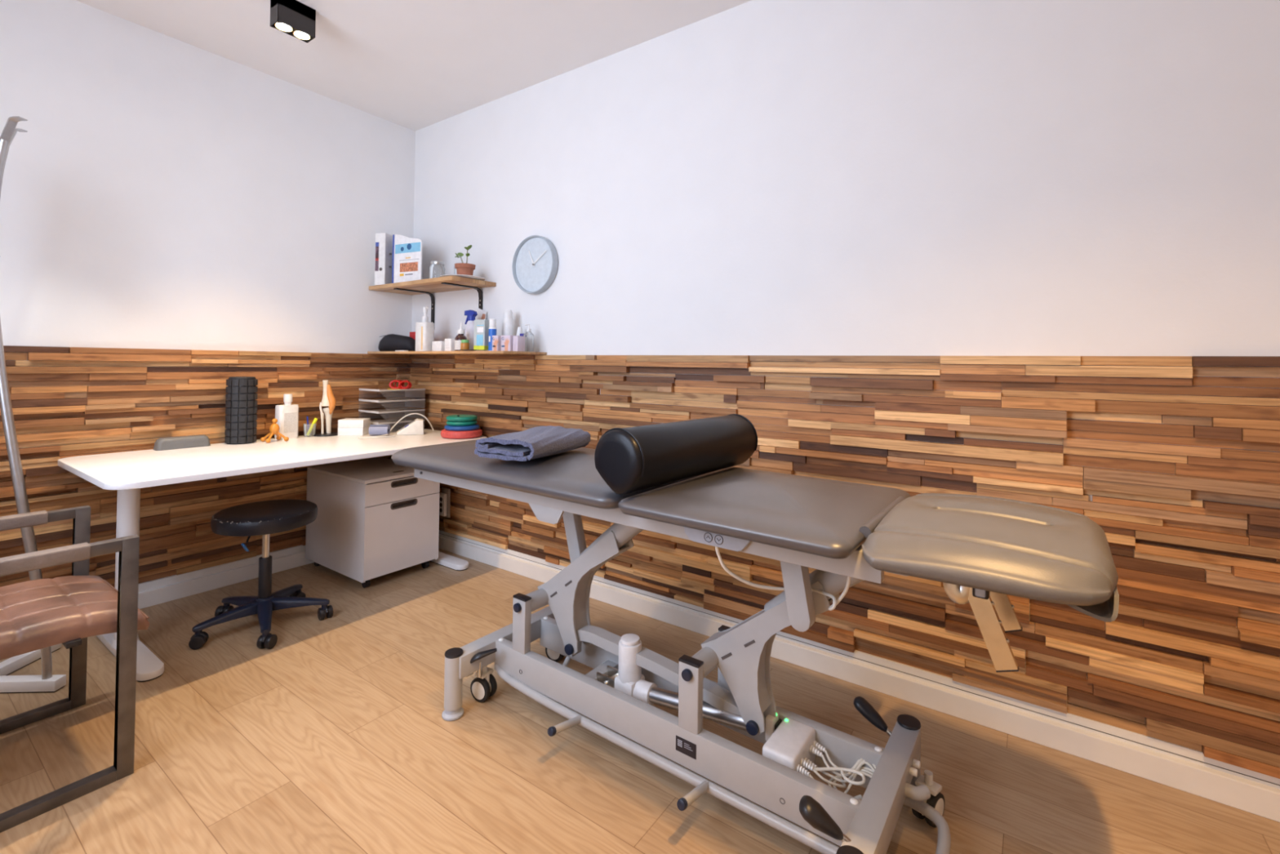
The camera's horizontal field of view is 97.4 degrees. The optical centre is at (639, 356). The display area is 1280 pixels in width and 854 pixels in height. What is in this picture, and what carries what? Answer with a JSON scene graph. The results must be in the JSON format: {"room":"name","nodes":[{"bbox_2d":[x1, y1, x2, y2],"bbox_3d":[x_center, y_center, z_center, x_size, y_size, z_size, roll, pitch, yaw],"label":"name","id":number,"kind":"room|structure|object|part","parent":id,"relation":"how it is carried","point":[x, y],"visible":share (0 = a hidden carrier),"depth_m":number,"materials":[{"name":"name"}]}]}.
{"room":"examination room","nodes":[
{"label":"examination room","id":0,"kind":"room"},
{"bbox_2d":[0,0,415,570],"bbox_3d":[-2.374,-0.188,2.588,0.100,2.683,3.050,0,-1,35],"label":"wall","id":1,"kind":"structure","parent":0,"point":[160,191],"depth_m":2.71,"materials":[{"name":"white paint"}]},
{"bbox_2d":[0,345,412,587],"bbox_3d":[-2.558,0.496,2.213,0.036,1.083,3.649,0,-1,35],"label":"wood paneling","id":2,"kind":"structure","parent":1,"relation":"attached to","point":[178,509],"depth_m":2.64,"materials":[{"name":"brown wood"}]},
{"bbox_2d":[137,544,314,608],"bbox_3d":[-2.335,1.099,2.532,0.036,0.108,2.850,0,-1,35],"label":"baseboard","id":3,"kind":"structure","parent":1,"relation":"attached to","point":[162,590],"depth_m":2.80,"materials":[{"name":"white paint"}]},
{"bbox_2d":[75,0,751,130],"bbox_3d":[-0.189,-1.562,1.081,5.400,0.080,3.050,0,-1,35],"label":"ceiling","id":4,"kind":"structure","parent":0,"point":[413,64],"depth_m":2.67,"materials":[{"name":"paint"}]},
{"bbox_2d":[270,0,315,43],"bbox_3d":[-1.494,-1.459,2.421,0.072,0.123,0.150,0,-1,35],"label":"ceiling spotlight","id":5,"kind":"object","parent":4,"relation":"attached to","point":[293,18],"visible":1,"depth_m":2.40,"materials":[{"name":"black metal"}]},
{"bbox_3d":[-1.516,-1.408,2.391,0.054,0.009,0.054,0,-1,35],"label":"bulb","id":6,"kind":"part","parent":5,"relation":"part of","materials":[{"name":"beige glass"}]},
{"bbox_3d":[-1.474,-1.407,2.450,0.054,0.009,0.054,0,-1,35],"label":"bulb","id":7,"kind":"part","parent":5,"relation":"part of","materials":[{"name":"beige glass"}]},
{"bbox_2d":[0,548,1279,853],"bbox_3d":[-0.225,1.201,1.045,5.400,0.080,3.050,0,-1,35],"label":"floor","id":8,"kind":"structure","parent":0,"point":[334,737],"depth_m":1.61,"materials":[{"name":"brown wood"}]},
{"bbox_2d":[0,116,66,693],"bbox_3d":[-2.281,0.156,1.940,0.434,1.980,0.443,0,-1,42],"label":"coat stand","id":9,"kind":"object","parent":8,"relation":"on","point":[47,682],"visible":0.68,"depth_m":1.94,"materials":[{"name":"grey metal"}]},
{"bbox_2d":[0,505,149,832],"bbox_3d":[-1.831,0.715,1.435,0.574,0.860,0.783,0,-1,35],"label":"armchair","id":10,"kind":"object","parent":8,"relation":"on","point":[35,615],"visible":1,"depth_m":1.54,"materials":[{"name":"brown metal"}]},
{"bbox_3d":[-2.039,0.819,1.602,0.034,0.652,0.670,0,-1,35],"label":"loop leg","id":11,"kind":"part","parent":10,"relation":"part of","materials":[{"name":"grey metal"}]},
{"bbox_3d":[-1.787,0.731,1.490,0.472,0.093,0.642,0,-1,35],"label":"seat","id":12,"kind":"part","parent":10,"relation":"part of","materials":[{"name":"brown leather"}]},
{"bbox_2d":[188,498,333,649],"bbox_3d":[-1.636,0.908,2.414,0.512,0.505,0.486,0,-1,35],"label":"stool","id":13,"kind":"object","parent":8,"relation":"on","point":[264,517],"visible":1,"depth_m":2.37,"materials":[{"name":"black leather"}]},
{"bbox_3d":[-1.701,1.077,2.319,0.056,0.073,0.231,0,-1,35],"label":"arm","id":14,"kind":"part","parent":13,"relation":"part of","materials":[{"name":"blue plastic"}]},
{"bbox_3d":[-1.750,1.079,2.473,0.230,0.073,0.056,0,-1,19],"label":"arm","id":15,"kind":"part","parent":13,"relation":"part of","materials":[{"name":"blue plastic"}]},
{"bbox_3d":[-1.618,0.690,2.434,0.386,0.068,0.386,0,-1,35],"label":"seat","id":16,"kind":"part","parent":13,"relation":"part of","materials":[{"name":"black leather"}]},
{"bbox_3d":[-1.546,1.079,2.318,0.056,0.073,0.230,1,-1,-35],"label":"arm","id":17,"kind":"part","parent":13,"relation":"part of","materials":[{"name":"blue plastic"}]},
{"bbox_3d":[-1.620,1.082,2.564,0.056,0.073,0.230,1,-1,1],"label":"arm","id":18,"kind":"part","parent":13,"relation":"part of","materials":[{"name":"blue plastic"}]},
{"bbox_3d":[-1.494,1.082,2.468,0.230,0.073,0.056,1,-1,-17],"label":"arm","id":19,"kind":"part","parent":13,"relation":"part of","materials":[{"name":"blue plastic"}]},
{"bbox_2d":[57,426,486,681],"bbox_3d":[-1.640,0.802,2.747,0.845,0.727,1.600,0,-1,35],"label":"desk","id":20,"kind":"object","parent":8,"relation":"on","point":[126,473],"visible":0.56,"depth_m":2.32,"materials":[{"name":"white laminate"}]},
{"bbox_3d":[-2.019,0.786,2.212,0.068,0.675,0.068,0,-1,35],"label":"leg","id":21,"kind":"part","parent":20,"relation":"part of","materials":[{"name":"white metal"}]},
{"bbox_2d":[153,435,210,450],"bbox_3d":[-2.165,0.404,2.660,0.068,0.052,0.208,0,-1,35],"label":"cable box","id":22,"kind":"object","parent":20,"relation":"on","point":[192,441],"visible":1,"depth_m":2.63,"materials":[{"name":"grey plastic"}]},
{"bbox_2d":[224,376,257,444],"bbox_3d":[-2.012,0.268,2.837,0.131,0.333,0.131,0,-1,35],"label":"foam roller","id":23,"kind":"object","parent":20,"relation":"on","point":[241,417],"visible":1,"depth_m":2.79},
{"bbox_2d":[260,418,288,443],"bbox_3d":[-1.887,0.378,2.899,0.096,0.118,0.107,0,-1,35],"label":"wooden massager","id":24,"kind":"object","parent":20,"relation":"on","point":[274,428],"visible":1,"depth_m":2.89,"materials":[{"name":"orange wood"}]},
{"bbox_3d":[-1.922,0.411,2.890,0.055,0.050,0.022,1,-1,-3],"label":"leg","id":25,"kind":"part","parent":24,"relation":"part of","materials":[{"name":"orange wood"}]},
{"bbox_3d":[-1.880,0.411,2.858,0.022,0.050,0.054,1,-1,5],"label":"leg","id":26,"kind":"part","parent":24,"relation":"part of","materials":[{"name":"orange wood"}]},
{"bbox_3d":[-1.891,0.412,2.934,0.022,0.050,0.055,1,-1,-16],"label":"leg","id":27,"kind":"part","parent":24,"relation":"part of","materials":[{"name":"orange wood"}]},
{"bbox_3d":[-1.847,0.412,2.905,0.054,0.050,0.022,1,-1,-25],"label":"leg","id":28,"kind":"part","parent":24,"relation":"part of","materials":[{"name":"orange wood"}]},
{"bbox_2d":[274,393,298,439],"bbox_3d":[-1.894,0.319,3.013,0.061,0.238,0.100,0,-1,27],"label":"bottle","id":29,"kind":"object","parent":20,"relation":"on","point":[286,415],"visible":0.98,"depth_m":3.00,"materials":[{"name":"white plastic"}]},
{"bbox_2d":[302,422,316,436],"bbox_3d":[-1.830,0.406,3.113,0.064,0.070,0.064,0,-1,35],"label":"pen holder","id":30,"kind":"object","parent":20,"relation":"on","point":[304,424],"visible":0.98,"depth_m":3.11,"materials":[{"name":"clear glass"}]},
{"bbox_2d":[306,416,309,431],"bbox_3d":[-1.836,0.382,3.108,0.008,0.106,0.021,1,-1,9],"label":"pen","id":31,"kind":"object","parent":30,"relation":"in","point":[308,426],"visible":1,"depth_m":3.10,"materials":[{"name":"plastic"}]},
{"bbox_2d":[306,417,317,435],"bbox_3d":[-1.820,0.389,3.117,0.017,0.098,0.056,0,-1,43],"label":"highlighter","id":32,"kind":"object","parent":30,"relation":"in","point":[315,420],"visible":1,"depth_m":3.11,"materials":[{"name":"yellow plastic"}]},
{"bbox_2d":[311,379,337,436],"bbox_3d":[-1.769,0.287,3.173,0.144,0.311,0.144,0,-1,35],"label":"model","id":33,"kind":"object","parent":20,"relation":"on","point":[328,399],"visible":1,"depth_m":3.16},
{"bbox_2d":[337,426,369,435],"bbox_3d":[-1.633,0.422,3.211,0.136,0.044,0.108,1,-1,-5],"label":"box","id":34,"kind":"object","parent":20,"relation":"on","point":[341,431],"visible":0.76,"depth_m":3.16,"materials":[{"name":"white cardboard"}]},
{"bbox_2d":[337,417,370,427],"bbox_3d":[-1.632,0.378,3.212,0.136,0.044,0.108,1,-1,-6],"label":"box","id":35,"kind":"object","parent":34,"relation":"on","point":[346,422],"visible":1,"depth_m":3.16,"materials":[{"name":"white cardboard"}]},
{"bbox_2d":[357,424,395,438],"bbox_3d":[-1.446,0.413,3.116,0.172,0.062,0.163,1,-1,-7],"label":"pressure cuff","id":36,"kind":"object","parent":20,"relation":"on","point":[382,430],"visible":1,"depth_m":3.15,"materials":[{"name":"fabric"}]},
{"bbox_2d":[370,417,424,428],"bbox_3d":[-1.520,0.416,3.443,0.221,0.062,0.302,0,-1,35],"label":"tray","id":37,"kind":"object","parent":20,"relation":"on","point":[385,421],"visible":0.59,"depth_m":3.43,"materials":[{"name":"grey plastic"}]},
{"bbox_2d":[359,408,425,421],"bbox_3d":[-1.519,0.352,3.444,0.221,0.062,0.302,0,-1,35],"label":"tray","id":38,"kind":"object","parent":37,"relation":"on","point":[409,411],"visible":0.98,"depth_m":3.50,"materials":[{"name":"grey plastic"}]},
{"bbox_2d":[359,397,425,410],"bbox_3d":[-1.518,0.288,3.445,0.221,0.062,0.302,0,-1,35],"label":"tray","id":39,"kind":"object","parent":38,"relation":"on","point":[411,402],"visible":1,"depth_m":3.52,"materials":[{"name":"grey plastic"}]},
{"bbox_2d":[359,388,425,398],"bbox_3d":[-1.517,0.224,3.445,0.221,0.062,0.302,0,-1,35],"label":"tray","id":40,"kind":"object","parent":39,"relation":"on","point":[414,393],"visible":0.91,"depth_m":3.52,"materials":[{"name":"grey plastic"}]},
{"bbox_3d":[-1.471,0.198,3.452,0.130,0.003,0.085,1,-1,15],"label":"band","id":41,"kind":"object","parent":40,"relation":"on","visible":0},
{"bbox_2d":[388,379,412,389],"bbox_3d":[-1.463,0.170,3.438,0.143,0.057,0.058,0,-1,20],"label":"band","id":42,"kind":"object","parent":41,"relation":"on","point":[401,383],"visible":0.99,"depth_m":3.43,"materials":[{"name":"red rubber"}]},
{"bbox_2d":[390,413,434,435],"bbox_3d":[-1.332,0.391,3.282,0.251,0.116,0.136,1,-1,-23],"label":"monitor","id":43,"kind":"object","parent":20,"relation":"on","point":[415,427],"visible":0.98,"depth_m":3.23,"materials":[{"name":"beige plastic"}]},
{"bbox_3d":[-1.333,0.406,3.264,0.145,0.086,0.104,1,-1,-23],"label":"casing","id":44,"kind":"part","parent":43,"relation":"part of","materials":[{"name":"beige plastic"}]},
{"bbox_2d":[440,428,482,439],"bbox_3d":[-1.006,0.430,3.171,0.226,0.043,0.226,0,-1,35],"label":"disc","id":45,"kind":"object","parent":20,"relation":"on","point":[445,433],"visible":0.71,"depth_m":3.08,"materials":[{"name":"red plastic"}]},
{"bbox_2d":[444,423,479,431],"bbox_3d":[-1.003,0.396,3.169,0.192,0.026,0.192,0,-1,35],"label":"disc","id":46,"kind":"object","parent":45,"relation":"on","point":[452,428],"visible":0.67,"depth_m":3.09,"materials":[{"name":"blue plastic"}]},
{"bbox_2d":[446,420,477,426],"bbox_3d":[-1.006,0.371,3.172,0.168,0.024,0.168,0,-1,35],"label":"disc","id":47,"kind":"object","parent":46,"relation":"on","point":[448,422],"visible":0.64,"depth_m":3.10,"materials":[{"name":"teal plastic"}]},
{"bbox_2d":[446,414,477,421],"bbox_3d":[-1.005,0.341,3.172,0.170,0.035,0.170,0,-1,35],"label":"disc","id":48,"kind":"object","parent":47,"relation":"on","point":[452,417],"visible":1,"depth_m":3.11,"materials":[{"name":"teal plastic"}]},
{"bbox_2d":[305,457,439,587],"bbox_3d":[-1.493,0.896,3.139,0.605,0.553,0.430,0,-1,35],"label":"base cabinet","id":49,"kind":"object","parent":8,"relation":"on","point":[375,518],"visible":0.94,"depth_m":2.95,"materials":[{"name":"white metal"}]},
{"bbox_3d":[-1.254,0.937,2.970,0.018,0.362,0.428,0,-1,35],"label":"drawer","id":50,"kind":"part","parent":49,"relation":"part of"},
{"bbox_3d":[-1.251,0.698,2.973,0.018,0.110,0.428,0,-1,35],"label":"drawer","id":51,"kind":"part","parent":49,"relation":"part of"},
{"bbox_3d":[-1.260,0.777,2.977,0.039,0.034,0.154,0,-1,35],"label":"handle","id":52,"kind":"part","parent":49,"relation":"part of","materials":[{"name":"grey plastic"}]},
{"bbox_3d":[-1.258,0.664,2.979,0.039,0.034,0.154,0,-1,35],"label":"handle","id":53,"kind":"part","parent":49,"relation":"part of","materials":[{"name":"grey plastic"}]},
{"bbox_2d":[391,439,1119,853],"bbox_3d":[0.045,0.745,1.679,2.094,0.856,0.610,0,-1,36],"label":"table","id":54,"kind":"object","parent":8,"relation":"on","point":[984,550],"visible":0.96,"depth_m":1.40,"materials":[{"name":"grey leather"}]},
{"bbox_3d":[-0.393,0.894,1.868,0.060,0.180,0.028,0,-1,36],"label":"post","id":55,"kind":"part","parent":54,"relation":"part of","materials":[{"name":"grey metal"}]},
{"bbox_2d":[474,425,591,461],"bbox_3d":[-0.350,0.289,1.913,0.230,0.071,0.379,0,-1,22],"label":"towel","id":56,"kind":"object","parent":54,"relation":"on","point":[535,442],"visible":1,"depth_m":1.79,"materials":[{"name":"blue fabric"}]},
{"bbox_2d":[391,439,714,508],"bbox_3d":[-0.347,0.362,1.971,1.114,0.066,0.580,0,-1,36],"label":"cushion","id":57,"kind":"object","parent":54,"relation":"on","point":[573,476],"depth_m":1.72,"materials":[{"name":"grey leather"}]},
{"bbox_3d":[-0.264,1.041,1.860,0.047,0.074,0.078,0,-1,36],"label":"link lever","id":58,"kind":"part","parent":54,"relation":"part of","materials":[{"name":"grey metal"}]},
{"bbox_3d":[-0.146,0.716,1.852,0.465,0.534,0.080,0,-1,36],"label":"lift arm","id":59,"kind":"part","parent":54,"relation":"part of"},
{"bbox_3d":[-0.010,0.968,1.734,0.127,0.186,0.074,0,-1,36],"label":"motor","id":60,"kind":"part","parent":54,"relation":"part of","materials":[{"name":"white plastic"}]},
{"bbox_3d":[0.067,0.422,1.674,1.930,0.057,0.425,0,-1,36],"label":"frame","id":61,"kind":"part","parent":54,"relation":"part of","materials":[{"name":"grey metal"}]},
{"bbox_2d":[594,413,757,494],"bbox_3d":[0.131,0.266,1.630,0.164,0.166,0.612,0,-1,39],"label":"bolster","id":62,"kind":"object","parent":54,"relation":"on","point":[629,460],"visible":1,"depth_m":1.47,"materials":[{"name":"black leather"}]},
{"bbox_3d":[-0.002,1.024,1.579,1.215,0.099,0.033,0,-1,36],"label":"rail","id":63,"kind":"part","parent":54,"relation":"part of","materials":[{"name":"grey metal"}]},
{"bbox_3d":[0.120,1.020,1.468,0.062,0.038,0.002,0,-1,37],"label":"label plate","id":64,"kind":"part","parent":54,"relation":"part of","materials":[{"name":"black plastic"}]},
{"bbox_3d":[0.134,0.895,1.479,0.060,0.180,0.028,0,-1,36],"label":"post","id":65,"kind":"part","parent":54,"relation":"part of","materials":[{"name":"grey metal"}]},
{"bbox_3d":[0.124,1.028,1.750,1.215,0.099,0.033,0,-1,36],"label":"rail","id":66,"kind":"part","parent":54,"relation":"part of","materials":[{"name":"grey metal"}]},
{"bbox_3d":[0.262,0.899,1.654,0.060,0.180,0.028,0,-1,36],"label":"post","id":67,"kind":"part","parent":54,"relation":"part of","materials":[{"name":"grey metal"}]},
{"bbox_2d":[617,466,910,559],"bbox_3d":[0.342,0.357,1.469,0.570,0.078,0.610,0,-1,36],"label":"seat cushion","id":68,"kind":"object","parent":54,"relation":"on","point":[830,518],"depth_m":1.30,"materials":[{"name":"grey leather"}]},
{"bbox_2d":[764,712,782,740],"bbox_3d":[0.361,1.000,1.520,0.032,0.070,0.043,0,-1,36],"label":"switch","id":69,"kind":"object","parent":54,"relation":"attached to","point":[773,720],"depth_m":1.51,"materials":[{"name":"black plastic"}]},
{"bbox_3d":[0.381,0.717,1.463,0.465,0.534,0.080,0,-1,36],"label":"lift arm","id":70,"kind":"part","parent":54,"relation":"part of"},
{"bbox_3d":[0.383,1.021,1.443,0.087,0.090,0.161,0,-1,36],"label":"casing","id":71,"kind":"part","parent":54,"relation":"part of","materials":[{"name":"white plastic"}]},
{"bbox_3d":[0.422,0.979,1.132,0.047,0.037,0.013,1,-1,14],"label":"locking lever","id":72,"kind":"part","parent":54,"relation":"part of","materials":[{"name":"metal"}]},
{"bbox_3d":[0.674,1.011,1.498,0.049,0.036,0.013,0,-1,41],"label":"locking lever","id":73,"kind":"part","parent":54,"relation":"part of","materials":[{"name":"metal"}]},
{"bbox_2d":[862,493,1118,605],"bbox_3d":[0.734,0.359,1.179,0.394,0.078,0.604,0,-1,36],"label":"cushion","id":74,"kind":"object","parent":54,"relation":"on","point":[1025,549],"depth_m":1.01,"materials":[{"name":"grey leather"}]},
{"bbox_2d":[411,0,1279,724],"bbox_3d":[0.682,-0.153,2.240,5.300,2.683,0.100,0,-1,35],"label":"wall","id":75,"kind":"structure","parent":0,"point":[753,177],"depth_m":2.03,"materials":[{"name":"white paint"}]},
{"bbox_2d":[368,275,496,323],"bbox_3d":[-1.259,-0.304,3.364,0.829,0.258,0.299,0,-1,35],"label":"wall shelf","id":76,"kind":"object","parent":75,"relation":"attached to","point":[448,283],"visible":0.92,"depth_m":3.30,"materials":[{"name":"brown wood"}]},
{"bbox_2d":[374,232,392,284],"bbox_3d":[-1.544,-0.592,3.543,0.084,0.315,0.266,1,-1,13],"label":"ring binder","id":77,"kind":"object","parent":76,"relation":"on","point":[384,242],"visible":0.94,"depth_m":3.42,"materials":[{"name":"white cardboard"}]},
{"bbox_2d":[374,242,378,271],"bbox_3d":[-1.601,-0.609,3.420,0.023,0.175,0.001,1,-1,13],"label":"picture","id":78,"kind":"object","parent":77,"relation":"attached to","point":[376,254],"depth_m":3.42,"materials":[{"name":"multicoloured paper"}]},
{"bbox_2d":[391,235,394,283],"bbox_3d":[-1.451,-0.584,3.479,0.013,0.300,0.200,0,-1,22],"label":"folder","id":79,"kind":"object","parent":76,"relation":"on","point":[393,264],"visible":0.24,"depth_m":3.39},
{"bbox_2d":[393,234,395,283],"bbox_3d":[-1.436,-0.583,3.466,0.011,0.298,0.200,0,-1,22],"label":"folder","id":80,"kind":"object","parent":76,"relation":"on","point":[394,234],"visible":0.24,"depth_m":3.37,"materials":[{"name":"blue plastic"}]},
{"bbox_2d":[394,234,422,283],"bbox_3d":[-1.366,-0.583,3.310,0.215,0.296,0.007,0,-1,25],"label":"brochure","id":81,"kind":"object","parent":76,"relation":"on","point":[408,251],"visible":0.98,"depth_m":3.31,"materials":[{"name":"white paper"}]},
{"bbox_2d":[395,242,420,275],"bbox_3d":[-1.369,-0.572,3.308,0.204,0.190,0.001,0,-1,25],"label":"print","id":82,"kind":"object","parent":81,"relation":"attached to","point":[407,255],"depth_m":3.31},
{"bbox_2d":[429,261,444,278],"bbox_3d":[-1.168,-0.489,3.238,0.086,0.112,0.086,0,-1,35],"label":"glass jar","id":83,"kind":"object","parent":76,"relation":"on","point":[433,264],"visible":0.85,"depth_m":3.21,"materials":[{"name":"white"}]},
{"bbox_3d":[-1.167,-0.536,3.239,0.076,0.018,0.076,0,-1,35],"label":"lid","id":84,"kind":"part","parent":83,"relation":"part of","materials":[{"name":"grey metal"}]},
{"bbox_2d":[440,274,484,280],"bbox_3d":[-1.000,-0.438,3.167,0.244,0.012,0.244,0,-1,35],"label":"plate","id":85,"kind":"object","parent":76,"relation":"on","point":[457,275],"visible":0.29,"depth_m":3.08,"materials":[{"name":"white ceramic"}]},
{"bbox_2d":[454,244,475,275],"bbox_3d":[-0.982,-0.530,3.157,0.114,0.184,0.114,1,-1,-18],"label":"potted plant","id":86,"kind":"object","parent":85,"relation":"on","point":[464,268],"visible":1,"depth_m":3.12,"materials":[{"name":"green plant"}]},
{"bbox_3d":[-0.983,-0.477,3.156,0.114,0.078,0.114,0,-1,35],"label":"pot","id":87,"kind":"part","parent":86,"relation":"part of","materials":[{"name":"ceramic"}]},
{"bbox_2d":[439,487,450,517],"bbox_3d":[-1.190,0.887,3.413,0.075,0.175,0.035,0,-1,35],"label":"power strip","id":88,"kind":"object","parent":75,"relation":"attached to","point":[445,495],"visible":0.94,"depth_m":3.40,"materials":[{"name":"white plastic"}]},
{"bbox_3d":[-1.199,0.897,3.413,0.060,0.135,0.022,0,-1,35],"label":"casing","id":89,"kind":"part","parent":88,"relation":"part of","materials":[{"name":"plastic"}]},
{"bbox_2d":[367,351,546,355],"bbox_3d":[-1.093,-0.021,3.241,1.244,0.014,0.299,0,-1,35],"label":"wall shelf","id":90,"kind":"object","parent":75,"relation":"attached to","point":[429,353],"visible":1,"depth_m":3.05,"materials":[{"name":"brown wood"}]},
{"bbox_2d":[377,333,415,351],"bbox_3d":[-1.490,-0.086,3.455,0.310,0.111,0.110,0,-1,30],"label":"pouch","id":91,"kind":"object","parent":90,"relation":"on","point":[391,342],"visible":0.85,"depth_m":3.40,"materials":[{"name":"black fabric"}]},
{"bbox_2d":[409,331,415,340],"bbox_3d":[-1.367,-0.091,3.479,0.150,0.125,0.040,0,-1,35],"label":"box","id":92,"kind":"object","parent":90,"relation":"on","point":[412,335],"visible":0.2,"depth_m":3.48,"materials":[{"name":"red cardboard"}]},
{"bbox_2d":[415,306,434,351],"bbox_3d":[-1.260,-0.162,3.295,0.108,0.264,0.073,0,-1,35],"label":"pump bottle","id":93,"kind":"object","parent":90,"relation":"on","point":[424,331],"visible":0.88,"depth_m":3.27,"materials":[{"name":"plastic"}]},
{"bbox_2d":[431,341,444,351],"bbox_3d":[-1.148,-0.059,3.245,0.085,0.060,0.060,0,-1,35],"label":"box","id":94,"kind":"object","parent":90,"relation":"on","point":[437,345],"visible":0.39,"depth_m":3.21,"materials":[{"name":"white cardboard"}]},
{"bbox_2d":[444,338,454,351],"bbox_3d":[-1.066,-0.065,3.163,0.058,0.072,0.041,0,-1,35],"label":"box","id":95,"kind":"object","parent":90,"relation":"on","point":[449,343],"visible":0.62,"depth_m":3.14,"materials":[{"name":"white cardboard"}]},
{"bbox_2d":[454,321,466,351],"bbox_3d":[-0.984,-0.112,3.088,0.066,0.165,0.066,0,-1,35],"label":"dropper bottle","id":96,"kind":"object","parent":90,"relation":"on","point":[460,332],"visible":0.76,"depth_m":3.06,"materials":[{"name":"brown glass"}]},
{"bbox_3d":[-0.984,-0.078,3.087,0.064,0.098,0.064,0,-1,35],"label":"glass","id":97,"kind":"part","parent":96,"relation":"part of","materials":[{"name":"brown glass"}]},
{"bbox_2d":[460,339,469,351],"bbox_3d":[-0.945,-0.060,3.035,0.046,0.062,0.046,0,-1,35],"label":"bottle","id":98,"kind":"object","parent":90,"relation":"on","point":[464,344],"visible":0.73,"depth_m":3.02,"materials":[{"name":"orange plastic"}]},
{"bbox_2d":[459,349,476,351],"bbox_3d":[-0.910,-0.034,2.976,0.120,0.008,0.060,0,-1,35],"label":"dish","id":99,"kind":"object","parent":90,"relation":"on","point":[460,349],"visible":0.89,"depth_m":2.95,"materials":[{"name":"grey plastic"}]},
{"bbox_2d":[464,310,478,351],"bbox_3d":[-0.962,-0.146,3.195,0.094,0.238,0.082,0,-1,35],"label":"spray bottle","id":100,"kind":"object","parent":90,"relation":"on","point":[471,314],"visible":0.64,"depth_m":3.16,"materials":[{"name":"white plastic"}]},
{"bbox_2d":[473,319,488,350],"bbox_3d":[-0.840,-0.116,3.005,0.074,0.160,0.057,0,-1,27],"label":"box","id":101,"kind":"object","parent":90,"relation":"on","point":[481,326],"visible":0.86,"depth_m":2.98,"materials":[{"name":"cardboard"}]},
{"bbox_2d":[477,308,486,351],"bbox_3d":[-0.932,-0.157,3.287,0.075,0.262,0.022,0,-1,35],"label":"leaflet","id":102,"kind":"object","parent":90,"relation":"on","point":[482,314],"visible":0.27,"depth_m":3.29,"materials":[{"name":"white paper"}]},
{"bbox_2d":[488,318,496,351],"bbox_3d":[-0.779,-0.114,2.968,0.041,0.172,0.042,0,-1,35],"label":"spray can","id":103,"kind":"object","parent":90,"relation":"on","point":[492,322],"visible":0.77,"depth_m":2.95,"materials":[{"name":"white plastic"}]},
{"bbox_2d":[492,335,501,351],"bbox_3d":[-0.734,-0.069,2.940,0.047,0.082,0.066,0,-1,35],"label":"box","id":104,"kind":"object","parent":90,"relation":"on","point":[496,340],"visible":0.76,"depth_m":2.91,"materials":[{"name":"white cardboard"}]},
{"bbox_2d":[492,337,497,351],"bbox_3d":[-0.751,-0.066,2.914,0.046,0.072,0.002,0,-1,35],"label":"print","id":105,"kind":"object","parent":104,"relation":"attached to","point":[495,340],"depth_m":2.91},
{"bbox_2d":[502,309,513,335],"bbox_3d":[-0.721,-0.141,3.062,0.062,0.230,0.062,0,-1,35],"label":"spray can","id":106,"kind":"object","parent":90,"relation":"on","point":[508,321],"visible":0.72,"depth_m":3.04,"materials":[{"name":"white plastic"}]},
{"bbox_2d":[501,335,519,351],"bbox_3d":[-0.671,-0.069,2.902,0.070,0.082,0.066,0,-1,35],"label":"box","id":107,"kind":"object","parent":90,"relation":"on","point":[506,340],"visible":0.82,"depth_m":2.87,"materials":[{"name":"white cardboard"}]},
{"bbox_2d":[502,337,509,351],"bbox_3d":[-0.689,-0.066,2.876,0.056,0.072,0.002,0,-1,35],"label":"print","id":108,"kind":"object","parent":107,"relation":"attached to","point":[505,340],"depth_m":2.87},
{"bbox_2d":[512,335,524,351],"bbox_3d":[-0.619,-0.066,2.873,0.036,0.078,0.050,0,-1,35],"label":"box","id":109,"kind":"object","parent":90,"relation":"on","point":[518,342],"visible":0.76,"depth_m":2.86,"materials":[{"name":"cardboard"}]},
{"bbox_2d":[515,326,522,335],"bbox_3d":[-0.653,-0.093,3.044,0.040,0.136,0.040,0,-1,35],"label":"bottle","id":110,"kind":"object","parent":90,"relation":"on","point":[519,330],"visible":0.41,"depth_m":3.03,"materials":[{"name":"white plastic"}]},
{"bbox_2d":[520,333,526,351],"bbox_3d":[-0.624,-0.075,2.999,0.038,0.098,0.038,0,-1,35],"label":"bottle","id":111,"kind":"object","parent":90,"relation":"on","point":[521,334],"visible":0.4,"depth_m":2.99,"materials":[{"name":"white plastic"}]},
{"bbox_2d":[523,324,533,351],"bbox_3d":[-0.589,-0.100,2.968,0.054,0.149,0.054,0,-1,35],"label":"pump bottle","id":112,"kind":"object","parent":90,"relation":"on","point":[528,330],"visible":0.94,"depth_m":2.98,"materials":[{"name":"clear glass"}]},
{"bbox_2d":[511,235,558,293],"bbox_3d":[-0.569,-0.497,3.039,0.312,0.312,0.044,0,-1,35],"label":"wall clock","id":113,"kind":"object","parent":75,"relation":"attached to","point":[535,265],"visible":1,"depth_m":3.03,"materials":[{"name":"white plastic"}]},
{"bbox_2d":[405,355,1279,778],"bbox_3d":[0.573,0.537,2.219,5.149,1.083,0.036,0,-1,35],"label":"wood paneling","id":114,"kind":"structure","parent":75,"relation":"attached to","point":[1202,670],"depth_m":1.78,"materials":[{"name":"brown wood"}]},
{"bbox_2d":[438,529,1279,822],"bbox_3d":[0.592,1.133,2.192,5.184,0.108,0.036,0,-1,35],"label":"baseboard","id":115,"kind":"structure","parent":75,"relation":"attached to","point":[1178,766],"depth_m":1.83,"materials":[{"name":"white lacquer"}]}
]}

